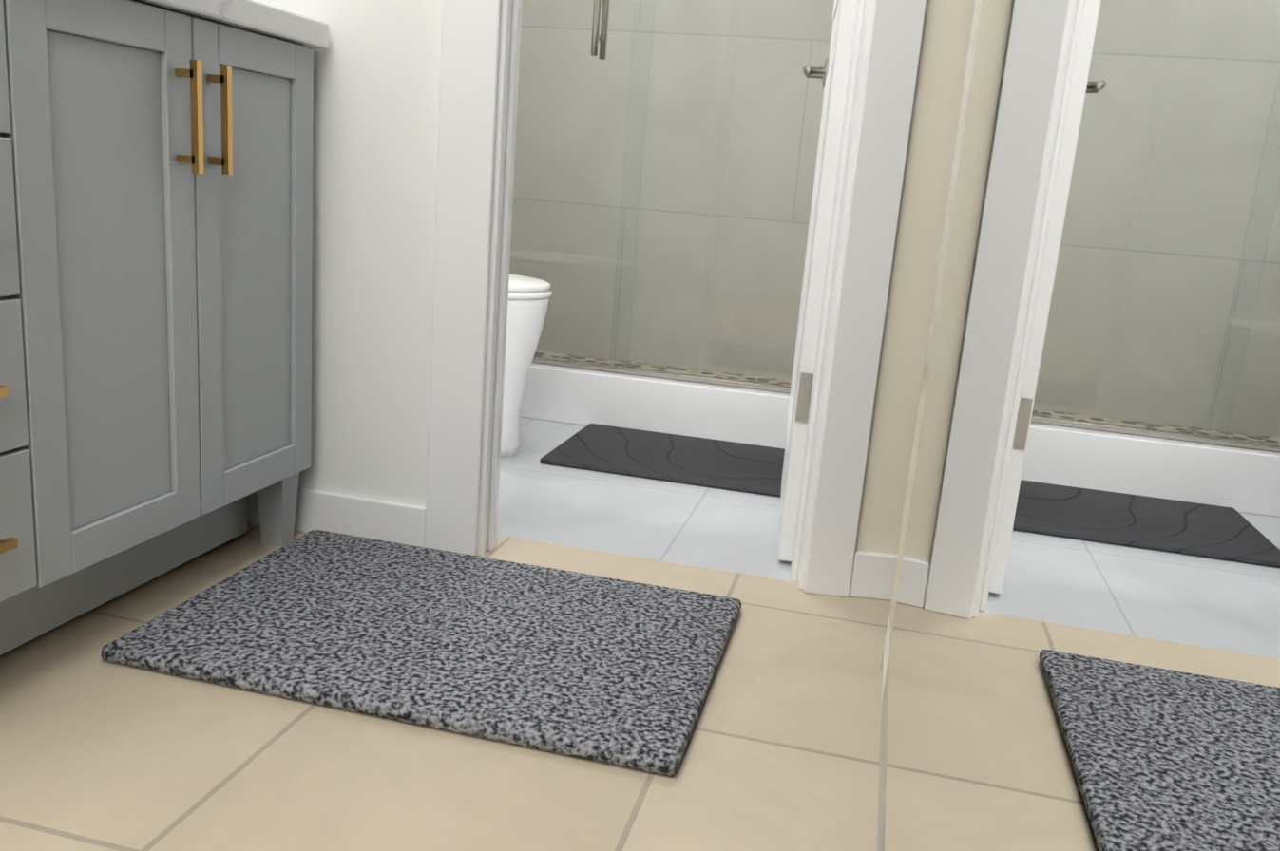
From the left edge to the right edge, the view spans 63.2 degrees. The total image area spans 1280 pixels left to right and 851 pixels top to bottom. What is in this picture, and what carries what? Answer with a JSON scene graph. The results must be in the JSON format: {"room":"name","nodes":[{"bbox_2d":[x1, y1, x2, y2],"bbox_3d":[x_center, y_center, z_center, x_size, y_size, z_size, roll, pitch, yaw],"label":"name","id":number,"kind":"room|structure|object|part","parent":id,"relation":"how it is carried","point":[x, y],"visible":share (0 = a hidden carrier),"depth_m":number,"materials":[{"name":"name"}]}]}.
{"room":"bathroom","nodes":[
{"label":"bathroom","id":0,"kind":"room"},
{"bbox_2d":[253,0,441,507],"bbox_3d":[-0.649,-1.164,1.743,0.805,2.750,0.110,7,13,12],"label":"wall","id":1,"kind":"structure","parent":0,"point":[376,74],"depth_m":1.82,"materials":[{"name":"white paint"}]},
{"bbox_2d":[247,487,425,547],"bbox_3d":[-0.773,0.142,1.988,0.789,0.085,0.012,7,13,12],"label":"baseboard","id":2,"kind":"structure","parent":1,"relation":"attached to","point":[391,522],"depth_m":1.93,"materials":[{"name":"white wood"}]},
{"bbox_2d":[0,417,890,850],"bbox_3d":[-0.336,0.407,1.295,2.200,0.050,5.570,7,13,12],"label":"floor","id":3,"kind":"structure","parent":0,"point":[97,754],"depth_m":1.27,"materials":[{"name":"beige tile"}]},
{"bbox_2d":[0,0,328,655],"bbox_3d":[-0.933,-0.292,1.426,0.606,1.156,0.944,7,13,12],"label":"bathroom vanity","id":4,"kind":"object","parent":3,"relation":"on","point":[156,228],"visible":1,"depth_m":1.43,"materials":[{"name":"grey paint"}]},
{"bbox_3d":[-0.686,-0.171,1.277,0.034,0.584,0.570,7,13,12],"label":"handle","id":5,"kind":"part","parent":4,"relation":"part of","materials":[{"name":"gold metal"}]},
{"bbox_2d":[100,530,741,776],"bbox_3d":[-0.281,0.306,1.582,0.802,0.023,0.544,7,13,12],"label":"rug","id":6,"kind":"object","parent":3,"relation":"on","point":[605,670],"visible":1,"depth_m":1.49,"materials":[{"name":"grey carpet"}]},
{"bbox_2d":[500,273,552,458],"bbox_3d":[-0.584,-0.351,2.600,0.753,0.795,0.420,7,13,12],"label":"toilet","id":7,"kind":"object","parent":3,"relation":"on","point":[528,303],"visible":0.21,"depth_m":2.52,"materials":[{"name":"white ceramic"}]},
{"bbox_2d":[520,362,790,448],"bbox_3d":[-0.136,-0.086,3.029,1.520,0.155,0.120,7,13,12],"label":"curb","id":8,"kind":"object","parent":3,"relation":"on","point":[587,397],"visible":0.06,"depth_m":2.93,"materials":[{"name":"white ceramic"}]},
{"bbox_2d":[510,0,834,393],"bbox_3d":[0.011,-1.143,3.067,1.517,1.902,0.712,7,13,12],"label":"shower enclosure","id":9,"kind":"object","parent":8,"relation":"on","point":[594,49],"visible":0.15,"depth_m":2.86,"materials":[{"name":"clear glass"}]},
{"bbox_2d":[539,423,784,496],"bbox_3d":[0.136,0.086,2.691,0.685,0.013,0.438,7,13,12],"label":"bath mat","id":10,"kind":"object","parent":3,"relation":"on","point":[724,465],"visible":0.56,"depth_m":2.65,"materials":[{"name":"rubber"}]},
{"bbox_2d":[534,350,791,386],"bbox_3d":[-0.034,-0.124,3.469,1.520,0.045,0.780,7,13,12],"label":"pebble shower floor","id":11,"kind":"structure","parent":3,"relation":"on","point":[652,367],"depth_m":3.77,"materials":[{"name":"stone"}]},
{"bbox_2d":[874,0,1279,850],"bbox_3d":[0.244,-0.754,0.286,0.048,2.750,2.552,7,13,12],"label":"mirror","id":12,"kind":"object","parent":3,"relation":"on","point":[1081,650],"visible":1,"depth_m":0.32,"materials":[{"name":"clear mirror"}]},
{"bbox_2d":[509,0,834,381],"bbox_3d":[0.156,-1.225,3.676,1.520,2.120,0.150,7,13,12],"label":"wall","id":13,"kind":"structure","parent":0,"point":[722,90],"depth_m":3.69,"materials":[{"name":"tile"}]},
{"bbox_2d":[855,0,974,554],"bbox_3d":[0.692,-1.024,1.599,0.566,2.750,0.110,5,13,4],"label":"wall","id":14,"kind":"structure","parent":0,"point":[946,31],"depth_m":1.73,"materials":[{"name":"beige paint"}]},
{"bbox_2d":[849,551,897,600],"bbox_3d":[0.430,0.269,1.851,0.105,0.085,0.012,5,13,4],"label":"baseboard","id":15,"kind":"structure","parent":14,"relation":"attached to","point":[872,577],"depth_m":1.84,"materials":[{"name":"white wood"}]},
{"bbox_3d":[0.188,-2.083,1.403,0.619,0.682,0.204,7,13,12],"label":"wall","id":16,"kind":"structure","parent":0,"visible":0},
{"bbox_2d":[424,0,927,597],"bbox_3d":[0.078,-0.792,1.704,0.772,2.157,0.142,5,13,4],"label":"door frame","id":17,"kind":"structure","parent":16,"relation":"attached to","point":[478,110],"depth_m":1.77,"materials":[{"name":"white wood"}]},
{"bbox_2d":[778,0,857,561],"bbox_3d":[0.397,-0.777,2.023,0.043,2.017,0.541,6,13,7],"label":"door leaf","id":18,"kind":"structure","parent":16,"relation":"in","point":[844,12],"depth_m":1.89,"materials":[{"name":"white wood"}]},
{"bbox_2d":[795,58,829,421],"bbox_3d":[0.398,-0.831,1.988,0.143,1.585,0.515,6,13,7],"label":"hardware piece","id":19,"kind":"object","parent":18,"relation":"attached to","point":[804,392],"depth_m":1.92,"materials":[{"name":"silver metal"}]},
{"bbox_3d":[0.416,-0.749,2.203,0.143,0.060,0.130,6,13,7],"label":"handle","id":20,"kind":"part","parent":19,"relation":"part of","materials":[{"name":"silver metal"}]}
]}

